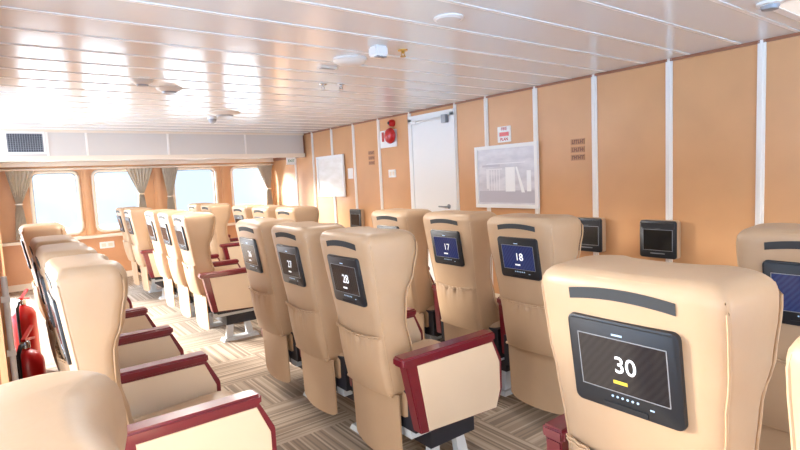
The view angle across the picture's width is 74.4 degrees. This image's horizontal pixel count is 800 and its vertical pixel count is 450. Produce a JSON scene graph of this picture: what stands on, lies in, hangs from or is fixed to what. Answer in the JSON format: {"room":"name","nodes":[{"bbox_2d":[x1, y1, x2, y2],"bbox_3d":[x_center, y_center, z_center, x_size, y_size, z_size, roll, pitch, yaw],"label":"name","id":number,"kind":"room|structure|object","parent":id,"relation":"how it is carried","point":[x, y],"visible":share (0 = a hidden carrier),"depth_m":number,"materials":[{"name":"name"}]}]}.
{"room":"ship interior","nodes":[
{"label":"ship interior","id":0,"kind":"room"},
{"bbox_2d":[0,250,2,384],"bbox_3d":[-3.615,0.022,4.672,0.060,2.150,6.800,-7,6,-37],"label":"wall","id":1,"kind":"structure","parent":0,"point":[0,250],"depth_m":6.95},
{"bbox_2d":[0,232,5,275],"bbox_3d":[-5.293,-0.093,6.935,0.022,2.129,0.048,-7,6,-37],"label":"trim","id":2,"kind":"structure","parent":1,"relation":"attached to","point":[1,249],"depth_m":6.96,"materials":[{"name":"brown wood"}]},
{"bbox_2d":[0,308,8,383],"bbox_3d":[-1.548,0.178,2.002,0.022,2.129,0.048,-7,6,-37],"label":"trim","id":3,"kind":"structure","parent":1,"relation":"attached to","point":[3,362],"depth_m":2.01,"materials":[{"name":"wood"}]},
{"bbox_2d":[0,273,9,362],"bbox_3d":[-2.309,0.123,3.004,0.022,2.129,0.048,-7,6,-37],"label":"trim","id":4,"kind":"structure","parent":1,"relation":"attached to","point":[0,273],"depth_m":3.03,"materials":[{"name":"brown wood"}]},
{"bbox_2d":[0,287,10,381],"bbox_3d":[-1.935,0.150,2.511,0.022,2.129,0.048,-7,6,-37],"label":"trim","id":5,"kind":"structure","parent":1,"relation":"attached to","point":[1,304],"depth_m":2.53,"materials":[{"name":"brown wood"}]},
{"bbox_2d":[0,276,18,380],"bbox_3d":[-1.712,0.573,2.326,0.033,0.700,0.030,-7,6,-37],"label":"conduit","id":6,"kind":"object","parent":1,"relation":"attached to","point":[5,299],"visible":0.66,"depth_m":2.31,"materials":[{"name":"metal"}]},
{"bbox_2d":[0,129,303,134],"bbox_3d":[-3.179,-1.282,7.325,4.050,0.030,0.030,-7,6,-37],"label":"trim","id":7,"kind":"structure","parent":1,"relation":"attached to","point":[1,130],"depth_m":7.13,"materials":[{"name":"beige"}]},
{"bbox_2d":[286,157,295,164],"bbox_3d":[-1.756,-1.029,8.487,0.150,0.115,0.025,-7,6,-37],"label":"exit sign","id":8,"kind":"object","parent":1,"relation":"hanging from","point":[289,161],"visible":1,"depth_m":8.48,"materials":[{"name":"white paint"}]},
{"bbox_2d":[0,162,273,242],"bbox_3d":[-3.998,-0.328,8.584,4.280,2.180,0.120,-7,6,-37],"label":"wall","id":9,"kind":"structure","parent":0,"point":[7,216],"depth_m":7.93,"materials":[{"name":"brown wood"}]},
{"bbox_2d":[12,195,20,241],"bbox_3d":[-5.391,-0.265,7.439,0.100,1.010,0.065,-7,6,-37],"label":"trim","id":10,"kind":"structure","parent":9,"relation":"attached to","point":[14,203],"depth_m":7.40,"materials":[{"name":"brown wood"}]},
{"bbox_2d":[80,169,94,235],"bbox_3d":[-4.715,-0.343,7.948,0.100,1.010,0.065,-7,6,-37],"label":"trim","id":11,"kind":"structure","parent":9,"relation":"attached to","point":[84,173],"depth_m":7.93,"materials":[{"name":"brown wood"}]},
{"bbox_2d":[91,168,138,231],"bbox_3d":[-4.401,-0.391,8.232,0.694,0.969,0.104,-7,6,-37],"label":"window","id":12,"kind":"structure","parent":9,"relation":"in","point":[94,172],"depth_m":8.04,"materials":[{"name":"beige plastic"}]},
{"bbox_2d":[2,222,235,246],"bbox_3d":[-3.901,0.091,8.518,4.060,0.040,0.160,-7,6,-37],"label":"trim","id":13,"kind":"structure","parent":9,"relation":"attached to","point":[232,223],"depth_m":7.90,"materials":[{"name":"beige"}]},
{"bbox_2d":[2,225,237,285],"bbox_3d":[-3.914,0.433,8.580,4.050,0.660,0.074,-7,6,-37],"label":"wall","id":14,"kind":"structure","parent":9,"relation":"attached to","point":[17,271],"depth_m":7.51,"materials":[{"name":"orange wood"}]},
{"bbox_2d":[8,270,140,292],"bbox_3d":[-3.880,0.718,8.577,4.050,0.090,0.025,-7,6,-37],"label":"baseboard","id":15,"kind":"structure","parent":14,"relation":"attached to","point":[22,287],"depth_m":7.46,"materials":[{"name":"beige"}]},
{"bbox_2d":[99,241,114,248],"bbox_3d":[-4.492,0.303,8.084,0.200,0.100,0.013,-7,6,-37],"label":"wall socket","id":16,"kind":"object","parent":14,"relation":"attached to","point":[109,244],"visible":1,"depth_m":8.08,"materials":[{"name":"white paint"}]},
{"bbox_2d":[0,163,272,234],"bbox_3d":[-3.957,-0.450,8.503,4.050,0.998,0.204,-7,6,-37],"label":"window","id":17,"kind":"structure","parent":9,"relation":"in","point":[80,230],"depth_m":7.87,"materials":[{"name":"beige plastic"}]},
{"bbox_2d":[5,171,33,240],"bbox_3d":[-5.286,-0.272,7.396,0.330,0.962,0.092,-7,6,-37],"label":"curtain","id":18,"kind":"object","parent":17,"relation":"hanging from","point":[19,181],"visible":0.91,"depth_m":7.37,"materials":[{"name":"beige fabric"}]},
{"bbox_2d":[126,168,151,207],"bbox_3d":[-4.068,-0.412,8.313,0.387,0.962,0.092,-7,6,-37],"label":"curtain","id":19,"kind":"object","parent":17,"relation":"hanging from","point":[140,177],"visible":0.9,"depth_m":8.29,"materials":[{"name":"beige fabric"}]},
{"bbox_2d":[161,167,177,209],"bbox_3d":[-3.710,-0.453,8.582,0.253,0.962,0.092,-7,6,-37],"label":"curtain","id":20,"kind":"object","parent":17,"relation":"hanging from","point":[169,174],"visible":0.84,"depth_m":8.55,"materials":[{"name":"beige fabric"}]},
{"bbox_2d":[257,165,272,204],"bbox_3d":[-2.423,-0.600,9.551,0.282,0.962,0.092,-7,6,-37],"label":"curtain","id":21,"kind":"object","parent":17,"relation":"hanging from","point":[265,171],"visible":0.92,"depth_m":9.55,"materials":[{"name":"beige fabric"}]},
{"bbox_2d":[0,158,273,167],"bbox_3d":[-3.944,-0.994,8.394,4.040,0.065,0.190,-7,6,-37],"label":"trim","id":22,"kind":"structure","parent":9,"relation":"attached to","point":[137,162],"depth_m":8.10,"materials":[{"name":"beige metal"}]},
{"bbox_2d":[152,168,162,209],"bbox_3d":[-3.915,-0.434,8.550,0.110,1.010,0.065,-7,6,-37],"label":"trim","id":23,"kind":"structure","parent":9,"relation":"attached to","point":[156,171],"depth_m":8.51,"materials":[{"name":"brown wood"}]},
{"bbox_2d":[173,167,218,209],"bbox_3d":[-3.464,-0.498,8.938,0.749,0.969,0.104,-7,6,-37],"label":"window","id":24,"kind":"structure","parent":9,"relation":"in","point":[215,184],"depth_m":9.03,"materials":[{"name":"beige plastic"}]},
{"bbox_2d":[220,166,229,222],"bbox_3d":[-3.052,-0.533,9.200,0.100,1.010,0.065,-7,6,-37],"label":"trim","id":25,"kind":"structure","parent":9,"relation":"attached to","point":[223,171],"depth_m":9.16,"materials":[{"name":"brown wood"}]},
{"bbox_2d":[230,165,266,205],"bbox_3d":[-2.698,-0.585,9.514,0.714,0.969,0.104,-7,6,-37],"label":"window","id":26,"kind":"structure","parent":9,"relation":"in","point":[251,166],"depth_m":9.29,"materials":[{"name":"beige plastic"}]},
{"bbox_2d":[9,275,561,449],"bbox_3d":[-1.150,1.176,3.150,6.530,0.100,12.300,-7,6,-37],"label":"floor","id":27,"kind":"structure","parent":0,"point":[239,365],"depth_m":3.24,"materials":[{"name":"carpet"}]},
{"bbox_2d":[11,289,40,352],"bbox_3d":[-2.834,0.812,3.988,0.164,0.629,0.183,0,6,25],"label":"fire extinguisher","id":28,"kind":"object","parent":27,"relation":"on","point":[23,316],"visible":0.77,"depth_m":3.93,"materials":[{"name":"red metal"}]},
{"bbox_2d":[9,324,45,380],"bbox_3d":[-2.008,0.876,2.859,0.164,0.629,0.183,0,6,25],"label":"fire extinguisher","id":29,"kind":"object","parent":27,"relation":"on","point":[30,362],"visible":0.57,"depth_m":2.81,"materials":[{"name":"red metal"}]},
{"bbox_2d":[0,370,126,449],"bbox_3d":[-0.182,0.738,0.656,0.719,1.130,0.659,-7,6,-37],"label":"seat","id":30,"kind":"object","parent":27,"relation":"on","point":[76,409],"visible":1,"depth_m":0.56,"materials":[{"name":"beige leather"}]},
{"bbox_2d":[18,222,132,319],"bbox_3d":[-2.458,0.537,4.046,0.672,1.132,0.580,-7,6,-37],"label":"seat","id":31,"kind":"object","parent":27,"relation":"on","point":[27,232],"visible":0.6,"depth_m":3.77,"materials":[{"name":"beige leather"}]},
{"bbox_2d":[29,235,183,369],"bbox_3d":[-1.560,0.604,2.846,0.632,1.132,0.659,-7,6,-37],"label":"seat","id":32,"kind":"object","parent":27,"relation":"on","point":[141,341],"visible":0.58,"depth_m":2.66,"materials":[{"name":"beige leather"}]},
{"bbox_2d":[35,242,220,418],"bbox_3d":[-1.185,0.631,2.353,0.632,1.132,0.580,-7,6,-37],"label":"seat","id":33,"kind":"object","parent":27,"relation":"on","point":[154,386],"visible":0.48,"depth_m":2.16,"materials":[{"name":"beige leather"}]},
{"bbox_2d":[116,206,161,292],"bbox_3d":[-3.364,0.308,7.052,0.672,1.132,0.659,-7,6,-37],"label":"seat","id":34,"kind":"object","parent":27,"relation":"on","point":[127,241],"visible":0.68,"depth_m":6.82,"materials":[{"name":"beige leather"}]},
{"bbox_2d":[124,207,176,299],"bbox_3d":[-2.990,0.335,6.559,0.672,1.132,0.580,-7,6,-37],"label":"seat","id":35,"kind":"object","parent":27,"relation":"on","point":[135,219],"visible":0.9,"depth_m":6.29,"materials":[{"name":"beige leather"}]},
{"bbox_2d":[44,253,276,449],"bbox_3d":[-0.835,0.656,1.891,0.632,1.132,0.580,-7,6,-37],"label":"seat","id":36,"kind":"object","parent":27,"relation":"on","point":[87,293],"visible":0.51,"depth_m":1.63,"materials":[{"name":"beige leather"}]},
{"bbox_2d":[133,391,233,422],"bbox_3d":[-0.798,0.823,1.978,0.500,0.200,0.460,-7,6,-37],"label":"seat cushion","id":37,"kind":"object","parent":36,"relation":"on","point":[218,394],"depth_m":2.12,"materials":[{"name":"beige leather"}]},
{"bbox_2d":[144,209,219,316],"bbox_3d":[-2.307,0.384,5.659,0.672,1.132,0.659,-7,6,-37],"label":"seat","id":38,"kind":"object","parent":27,"relation":"on","point":[160,252],"visible":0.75,"depth_m":5.42,"materials":[{"name":"beige leather"}]},
{"bbox_2d":[157,210,239,327],"bbox_3d":[-1.933,0.411,5.166,0.672,1.132,0.580,-7,6,-37],"label":"seat","id":39,"kind":"object","parent":27,"relation":"on","point":[175,258],"visible":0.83,"depth_m":4.97,"materials":[{"name":"beige leather"}]},
{"bbox_2d":[188,203,238,253],"bbox_3d":[-2.515,0.244,7.316,0.672,1.132,0.659,-7,6,-37],"label":"seat","id":40,"kind":"object","parent":27,"relation":"on","point":[195,207],"visible":0.12,"depth_m":7.04,"materials":[{"name":"beige leather"}]},
{"bbox_2d":[172,212,259,341],"bbox_3d":[-1.590,0.438,4.699,0.672,1.132,0.580,-7,6,-37],"label":"seat","id":41,"kind":"object","parent":27,"relation":"on","point":[226,294],"visible":0.98,"depth_m":4.47,"materials":[{"name":"beige leather"}]},
{"bbox_2d":[201,203,244,266],"bbox_3d":[-2.140,0.272,6.823,0.672,1.132,0.580,-7,6,-37],"label":"seat","id":42,"kind":"object","parent":27,"relation":"on","point":[220,244],"visible":0.47,"depth_m":6.55,"materials":[{"name":"beige leather"}]},
{"bbox_2d":[232,204,262,263],"bbox_3d":[-1.476,0.320,5.947,0.672,1.132,0.659,-7,6,-37],"label":"seat","id":43,"kind":"object","parent":27,"relation":"on","point":[240,212],"visible":0.2,"depth_m":5.63,"materials":[{"name":"beige leather"}]},
{"bbox_2d":[252,205,286,218],"bbox_3d":[-1.101,0.347,5.454,0.672,1.132,0.580,-7,6,-37],"label":"seat","id":44,"kind":"object","parent":27,"relation":"on","point":[263,211],"visible":0.16,"depth_m":5.16,"materials":[{"name":"beige leather"}]},
{"bbox_2d":[235,218,306,396],"bbox_3d":[-0.656,0.507,3.451,0.672,1.132,0.659,-7,6,-37],"label":"seat","id":45,"kind":"object","parent":27,"relation":"on","point":[267,289],"visible":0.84,"depth_m":3.20,"materials":[{"name":"beige leather"}]},
{"bbox_2d":[287,330,292,350],"bbox_3d":[-0.579,0.674,3.518,0.500,0.200,0.460,-7,6,-37],"label":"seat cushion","id":46,"kind":"object","parent":45,"relation":"on","point":[289,332],"depth_m":3.23,"materials":[{"name":"beige leather"}]},
{"bbox_2d":[275,206,318,221],"bbox_3d":[-0.751,0.372,4.993,0.672,1.132,0.580,-7,6,-37],"label":"seat","id":47,"kind":"object","parent":27,"relation":"on","point":[296,213],"visible":0.16,"depth_m":4.71,"materials":[{"name":"beige leather"}]},
{"bbox_2d":[271,221,422,433],"bbox_3d":[-0.287,0.536,2.941,0.672,1.132,0.580,-7,6,-37],"label":"seat","id":48,"kind":"object","parent":27,"relation":"on","point":[311,306],"visible":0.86,"depth_m":2.73,"materials":[{"name":"beige leather"}]},
{"bbox_2d":[334,352,343,377],"bbox_3d":[-0.235,0.702,3.040,0.500,0.200,0.460,-7,6,-37],"label":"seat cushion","id":49,"kind":"object","parent":48,"relation":"on","point":[338,356],"depth_m":2.74,"materials":[{"name":"beige leather"}]},
{"bbox_2d":[371,208,444,341],"bbox_3d":[0.192,0.433,3.833,0.672,1.132,0.659,-7,6,-37],"label":"seat","id":50,"kind":"object","parent":27,"relation":"on","point":[422,296],"visible":0.25,"depth_m":3.56,"materials":[{"name":"beige leather"}]},
{"bbox_2d":[424,305,434,326],"bbox_3d":[0.269,0.601,3.900,0.500,0.200,0.460,-7,6,-37],"label":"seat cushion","id":51,"kind":"object","parent":50,"relation":"on","point":[429,310],"depth_m":3.60,"materials":[{"name":"beige leather"}]},
{"bbox_2d":[320,226,501,449],"bbox_3d":[0.053,0.564,2.459,0.672,1.132,0.580,-7,6,-37],"label":"seat","id":52,"kind":"object","parent":27,"relation":"on","point":[430,392],"visible":1,"depth_m":2.25,"materials":[{"name":"beige leather"}]},
{"bbox_2d":[399,339,439,416],"bbox_3d":[0.106,0.729,2.558,0.500,0.200,0.460,-7,6,-37],"label":"armrest","id":53,"kind":"object","parent":52,"relation":"on","point":[404,408],"depth_m":2.28,"materials":[{"name":"beige leather"}]},
{"bbox_2d":[423,210,512,396],"bbox_3d":[0.565,0.462,3.326,0.672,1.132,0.580,-7,6,-37],"label":"seat","id":54,"kind":"object","parent":27,"relation":"on","point":[458,244],"visible":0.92,"depth_m":3.10,"materials":[{"name":"beige leather"}]},
{"bbox_2d":[488,297,499,330],"bbox_3d":[0.617,0.627,3.425,0.500,0.200,0.460,-7,6,-37],"label":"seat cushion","id":55,"kind":"object","parent":54,"relation":"on","point":[493,320],"depth_m":3.13,"materials":[{"name":"beige leather"}]},
{"bbox_2d":[487,213,583,413],"bbox_3d":[0.881,0.492,2.826,0.672,1.132,0.580,-7,6,-37],"label":"seat","id":56,"kind":"object","parent":27,"relation":"on","point":[523,246],"visible":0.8,"depth_m":2.67,"materials":[{"name":"beige leather"}]},
{"bbox_2d":[541,255,782,449],"bbox_3d":[0.741,0.632,1.347,0.672,1.132,0.659,-7,6,-37],"label":"seat","id":57,"kind":"object","parent":27,"relation":"on","point":[648,354],"visible":1,"depth_m":1.07,"materials":[{"name":"beige leather"}]},
{"bbox_2d":[612,394,638,404],"bbox_3d":[0.487,0.378,1.140,0.002,0.006,0.063,-7,6,-37],"label":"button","id":58,"kind":"object","parent":57,"relation":"attached to","point":[620,399],"depth_m":1.14,"materials":[{"name":"white plastic"}]},
{"bbox_2d":[736,223,799,449],"bbox_3d":[1.545,0.548,1.869,0.672,1.132,0.659,-7,6,-37],"label":"seat","id":59,"kind":"object","parent":27,"relation":"on","point":[772,250],"visible":0.31,"depth_m":1.74,"materials":[{"name":"beige leather"}]},
{"bbox_2d":[785,336,799,449],"bbox_3d":[0.934,0.678,0.738,0.672,1.132,0.580,-7,6,-37],"label":"seat","id":60,"kind":"object","parent":27,"relation":"on","point":[792,368],"visible":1,"depth_m":0.70,"materials":[{"name":"beige leather"}]},
{"bbox_2d":[0,0,799,133],"bbox_3d":[-1.252,-1.030,2.951,6.530,0.084,12.300,-7,6,-37],"label":"ceiling","id":61,"kind":"structure","parent":0,"point":[65,64],"depth_m":3.23,"materials":[{"name":"white metal"}]},
{"bbox_2d":[131,79,152,86],"bbox_3d":[-1.858,-1.018,3.799,0.150,0.045,0.150,-7,6,-37],"label":"ceiling vent","id":62,"kind":"object","parent":61,"relation":"in","point":[138,82],"visible":1,"depth_m":3.76,"materials":[{"name":"beige metal"}]},
{"bbox_2d":[0,132,303,162],"bbox_3d":[-3.598,-1.173,7.886,4.035,0.350,1.400,-7,6,-37],"label":"ceiling bulkhead","id":63,"kind":"structure","parent":61,"relation":"attached to","point":[60,143],"depth_m":7.26,"materials":[{"name":"beige metal"}]},
{"bbox_2d":[3,131,46,153],"bbox_3d":[-4.498,-0.986,6.327,0.404,0.270,0.018,-7,6,-37],"label":"vent grille","id":64,"kind":"object","parent":63,"relation":"attached to","point":[16,142],"visible":1,"depth_m":6.32,"materials":[{"name":"white metal"}]},
{"bbox_2d":[45,132,49,155],"bbox_3d":[-4.328,-0.992,6.467,0.024,0.288,0.032,-7,6,-37],"label":"trim","id":65,"kind":"structure","parent":63,"relation":"attached to","point":[46,134],"depth_m":6.45,"materials":[{"name":"white"}]},
{"bbox_2d":[85,133,88,155],"bbox_3d":[-3.994,-1.030,6.719,0.024,0.288,0.032,-7,6,-37],"label":"trim","id":66,"kind":"structure","parent":63,"relation":"attached to","point":[86,139],"depth_m":6.71,"materials":[{"name":"white"}]},
{"bbox_2d":[0,153,304,161],"bbox_3d":[-3.171,-0.951,7.366,4.050,0.062,0.062,-7,6,-37],"label":"trim","id":67,"kind":"structure","parent":63,"relation":"attached to","point":[282,155],"depth_m":7.08,"materials":[{"name":"beige metal"}]},
{"bbox_2d":[166,134,169,154],"bbox_3d":[-3.214,-1.119,7.306,0.024,0.288,0.032,-7,6,-37],"label":"trim","id":68,"kind":"structure","parent":63,"relation":"attached to","point":[166,134],"depth_m":7.29,"materials":[{"name":"white"}]},
{"bbox_2d":[244,135,246,153],"bbox_3d":[-2.339,-1.219,7.964,0.024,0.288,0.032,-7,6,-37],"label":"trim","id":69,"kind":"structure","parent":63,"relation":"attached to","point":[244,135],"depth_m":7.95,"materials":[{"name":"white metal"}]},
{"bbox_2d":[155,86,182,93],"bbox_3d":[-1.806,-1.050,4.126,0.200,0.045,0.200,-7,6,-37],"label":"ceiling vent","id":70,"kind":"object","parent":61,"relation":"in","point":[164,89],"visible":1,"depth_m":4.07,"materials":[{"name":"beige"}]},
{"bbox_2d":[207,116,216,123],"bbox_3d":[-2.113,-1.182,5.934,0.100,0.078,0.100,-7,6,-37],"label":"dome","id":71,"kind":"object","parent":61,"relation":"attached to","point":[212,119],"visible":0.98,"depth_m":5.90,"materials":[{"name":"white paint"}]},
{"bbox_2d":[208,111,240,116],"bbox_3d":[-1.887,-1.185,5.666,0.340,0.045,0.340,-7,6,-37],"label":"ceiling vent","id":72,"kind":"object","parent":61,"relation":"in","point":[215,113],"visible":1,"depth_m":5.58,"materials":[{"name":"beige"}]},
{"bbox_2d":[317,65,336,69],"bbox_3d":[-0.499,-1.079,3.621,0.130,0.016,0.050,-7,6,-37],"label":"sign","id":73,"kind":"object","parent":61,"relation":"attached to","point":[320,66],"visible":1,"depth_m":3.60,"materials":[{"name":"white plastic"}]},
{"bbox_2d":[333,55,366,66],"bbox_3d":[-0.323,-1.055,3.416,0.220,0.044,0.220,-7,6,-37],"label":"ceiling lamp","id":74,"kind":"object","parent":61,"relation":"attached to","point":[344,60],"visible":1,"depth_m":3.35,"materials":[{"name":"white paint"}]},
{"bbox_2d":[369,45,387,58],"bbox_3d":[-0.129,-1.028,3.138,0.090,0.067,0.090,-7,6,-37],"label":"emergency light","id":75,"kind":"object","parent":61,"relation":"attached to","point":[376,51],"visible":1,"depth_m":3.11,"materials":[{"name":"white paint"}]},
{"bbox_2d":[398,49,407,57],"bbox_3d":[0.018,-1.057,3.248,0.064,0.042,0.064,-7,6,-37],"label":"sprinkler","id":76,"kind":"object","parent":61,"relation":"attached to","point":[402,51],"visible":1,"depth_m":3.24,"materials":[{"name":"gold metal"}]},
{"bbox_2d":[433,13,463,23],"bbox_3d":[0.242,-1.026,2.628,0.150,0.012,0.150,-7,6,-37],"label":"disc","id":77,"kind":"object","parent":61,"relation":"attached to","point":[449,18],"visible":1,"depth_m":2.60,"materials":[{"name":"white paint"}]},
{"bbox_2d":[436,16,460,23],"bbox_3d":[0.242,-1.022,2.628,0.123,0.004,0.123,-6,6,-29],"label":"ceiling light","id":78,"kind":"object","parent":77,"relation":"attached to","point":[439,19],"depth_m":2.61,"materials":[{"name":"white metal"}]},
{"bbox_2d":[756,0,784,11],"bbox_3d":[1.839,-1.085,2.618,0.120,0.040,0.120,-7,6,-37],"label":"smoke detector","id":79,"kind":"object","parent":61,"relation":"attached to","point":[767,5],"visible":0.96,"depth_m":2.59,"materials":[{"name":"white paint"}]},
{"bbox_2d":[774,0,799,21],"bbox_3d":[2.248,-1.123,2.687,0.800,0.015,0.440,-7,6,-37],"label":"ceiling light panel","id":80,"kind":"object","parent":61,"relation":"attached to","point":[790,8],"visible":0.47,"depth_m":2.71,"materials":[{"name":"white paint"}]},
{"bbox_2d":[780,0,799,14],"bbox_3d":[2.248,-1.126,2.687,0.720,0.010,0.360,-7,6,-37],"label":"ceiling light","id":81,"kind":"object","parent":80,"relation":"attached to","point":[790,7],"depth_m":2.69,"materials":[{"name":"white plastic"}]},
{"bbox_2d":[271,36,799,293],"bbox_3d":[1.355,-0.265,4.972,0.100,2.210,12.300,-7,6,-37],"label":"wall","id":82,"kind":"structure","parent":0,"point":[715,94],"depth_m":4.14,"materials":[{"name":"orange wood"}]},
{"bbox_2d":[273,135,304,160],"bbox_3d":[-1.983,-1.324,9.116,0.035,0.380,1.380,-7,6,-37],"label":"trim","id":83,"kind":"structure","parent":82,"relation":"attached to","point":[274,159],"depth_m":8.95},
{"bbox_2d":[295,158,298,205],"bbox_3d":[-1.733,-0.442,8.965,0.038,2.129,0.048,-7,6,-37],"label":"trim","id":84,"kind":"structure","parent":82,"relation":"attached to","point":[295,158],"depth_m":8.92,"materials":[{"name":"white metal"}]},
{"bbox_2d":[311,132,316,206],"bbox_3d":[-1.346,-0.414,8.456,0.038,2.129,0.048,-7,6,-37],"label":"trim","id":85,"kind":"structure","parent":82,"relation":"attached to","point":[312,145],"depth_m":8.39,"materials":[{"name":"white"}]},
{"bbox_2d":[316,154,345,196],"bbox_3d":[-1.051,-0.737,7.958,0.028,0.615,0.800,-7,6,-37],"label":"framed picture","id":86,"kind":"object","parent":82,"relation":"attached to","point":[330,169],"visible":1,"depth_m":7.94,"materials":[{"name":"white paper"}]},
{"bbox_2d":[330,128,336,222],"bbox_3d":[-0.978,-0.387,7.970,0.038,2.129,0.048,-7,6,-37],"label":"trim","id":87,"kind":"structure","parent":82,"relation":"attached to","point":[331,136],"depth_m":7.90,"materials":[{"name":"white"}]},
{"bbox_2d":[348,168,352,178],"bbox_3d":[-0.708,-0.739,7.552,0.006,0.150,0.130,-7,6,-37],"label":"notice","id":88,"kind":"object","parent":82,"relation":"attached to","point":[350,170],"visible":1,"depth_m":7.55,"materials":[{"name":"white paper"}]},
{"bbox_2d":[351,124,357,208],"bbox_3d":[-0.609,-0.360,7.485,0.038,2.129,0.048,-7,6,-37],"label":"trim","id":89,"kind":"structure","parent":82,"relation":"attached to","point":[352,125],"depth_m":7.43,"materials":[{"name":"white metal"}]},
{"bbox_2d":[350,209,364,226],"bbox_3d":[-0.610,-0.081,7.450,0.066,0.290,0.285,-7,6,-37],"label":"wall screen","id":90,"kind":"object","parent":82,"relation":"attached to","point":[356,215],"visible":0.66,"depth_m":7.39,"materials":[{"name":"black plastic"}]},
{"bbox_2d":[368,151,374,164],"bbox_3d":[-0.386,-0.904,7.097,0.008,0.186,0.135,-7,6,-37],"label":"wall plaque","id":91,"kind":"object","parent":82,"relation":"attached to","point":[369,152],"visible":1,"depth_m":7.09,"materials":[{"name":"brown metal"}]},
{"bbox_2d":[377,119,383,209],"bbox_3d":[-0.235,-0.333,6.992,0.038,2.129,0.048,-7,6,-37],"label":"trim","id":92,"kind":"structure","parent":82,"relation":"attached to","point":[378,123],"depth_m":6.93,"materials":[{"name":"white metal"}]},
{"bbox_2d":[380,128,396,147],"bbox_3d":[-0.181,-1.111,6.719,0.098,0.240,0.370,-7,6,-37],"label":"bell","id":93,"kind":"object","parent":82,"relation":"attached to","point":[388,138],"visible":1,"depth_m":6.64,"materials":[{"name":"red paint"}]},
{"bbox_2d":[387,120,394,126],"bbox_3d":[-0.119,-1.281,6.625,0.080,0.092,0.092,-7,6,-37],"label":"light","id":94,"kind":"object","parent":82,"relation":"attached to","point":[391,123],"visible":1,"depth_m":6.60,"materials":[{"name":"red plastic"}]},
{"bbox_2d":[388,169,395,177],"bbox_3d":[-0.101,-0.659,6.748,0.017,0.100,0.150,-7,6,-37],"label":"light switch","id":95,"kind":"object","parent":82,"relation":"attached to","point":[392,173],"visible":1,"depth_m":6.74,"materials":[{"name":"white paint"}]},
{"bbox_2d":[407,108,457,281],"bbox_3d":[0.356,-0.251,6.112,0.136,2.070,0.810,-7,6,-37],"label":"door","id":96,"kind":"structure","parent":82,"relation":"in","point":[431,136],"depth_m":6.07,"materials":[{"name":"white paint"}]},
{"bbox_2d":[453,103,459,209],"bbox_3d":[0.647,-0.269,5.830,0.038,2.129,0.040,-7,6,-37],"label":"trim","id":97,"kind":"structure","parent":82,"relation":"attached to","point":[454,104],"depth_m":5.77,"materials":[{"name":"white metal"}]},
{"bbox_2d":[483,96,493,292],"bbox_3d":[0.925,-0.249,5.464,0.038,2.129,0.048,-7,6,-37],"label":"trim","id":98,"kind":"structure","parent":82,"relation":"attached to","point":[486,125],"depth_m":5.38,"materials":[{"name":"white"}]},
{"bbox_2d":[497,126,510,142],"bbox_3d":[1.031,-0.898,5.216,0.008,0.155,0.170,-7,6,-37],"label":"sign","id":99,"kind":"object","parent":82,"relation":"attached to","point":[504,132],"visible":1,"depth_m":5.21,"materials":[{"name":"white paint"}]},
{"bbox_2d":[474,141,539,208],"bbox_3d":[1.042,-0.481,5.217,0.028,0.625,0.805,-7,6,-37],"label":"framed picture","id":100,"kind":"object","parent":82,"relation":"attached to","point":[506,175],"visible":1,"depth_m":5.19,"materials":[{"name":"white painted frame"},{"name":"printed paper"},{"name":"glass"}]},
{"bbox_2d":[532,86,539,213],"bbox_3d":[1.300,-0.222,4.970,0.038,2.129,0.048,-7,6,-37],"label":"trim","id":101,"kind":"structure","parent":82,"relation":"attached to","point":[534,90],"depth_m":4.89,"materials":[{"name":"white metal"}]},
{"bbox_2d":[304,32,799,134],"bbox_3d":[1.720,-1.238,4.254,0.022,0.022,10.800,-7,6,-37],"label":"trim","id":102,"kind":"structure","parent":82,"relation":"attached to","point":[797,33],"depth_m":4.30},
{"bbox_2d":[571,138,584,160],"bbox_3d":[1.542,-0.655,4.574,0.008,0.186,0.135,-7,6,-37],"label":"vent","id":103,"kind":"object","parent":82,"relation":"attached to","point":[581,140],"visible":1,"depth_m":4.57,"materials":[{"name":"brown metal"}]},
{"bbox_2d":[577,217,605,251],"bbox_3d":[1.616,0.080,4.518,0.066,0.290,0.285,-7,6,-37],"label":"wall screen","id":104,"kind":"object","parent":82,"relation":"attached to","point":[594,234],"visible":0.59,"depth_m":4.45,"materials":[{"name":"black plastic"}]},
{"bbox_2d":[591,74,598,254],"bbox_3d":[1.668,-0.195,4.485,0.038,2.129,0.048,-7,6,-37],"label":"trim","id":105,"kind":"structure","parent":82,"relation":"attached to","point":[593,78],"depth_m":4.43,"materials":[{"name":"white metal"}]},
{"bbox_2d":[640,219,680,258],"bbox_3d":[1.985,0.107,4.032,0.066,0.290,0.285,-7,6,-37],"label":"wall screen","id":106,"kind":"object","parent":82,"relation":"attached to","point":[658,238],"visible":1,"depth_m":3.99,"materials":[{"name":"black plastic"}]},
{"bbox_2d":[665,59,672,261],"bbox_3d":[2.042,-0.168,3.992,0.038,2.129,0.048,-7,6,-37],"label":"trim","id":107,"kind":"structure","parent":82,"relation":"attached to","point":[668,64],"depth_m":3.94,"materials":[{"name":"white"}]},
{"bbox_2d":[755,39,766,224],"bbox_3d":[2.403,-0.142,3.517,0.038,2.129,0.048,-7,6,-37],"label":"trim","id":108,"kind":"structure","parent":82,"relation":"attached to","point":[762,46],"depth_m":3.46,"materials":[{"name":"white"}]},
{"label":"outside","id":109,"kind":"structure","parent":0,"visible":0},
{"bbox_2d":[66,223,118,231],"bbox_3d":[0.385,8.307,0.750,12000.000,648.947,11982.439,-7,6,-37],"label":"sea","id":110,"kind":"structure","parent":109,"point":[68,229],"depth_m":1577.71,"materials":[{"name":"liquid"}]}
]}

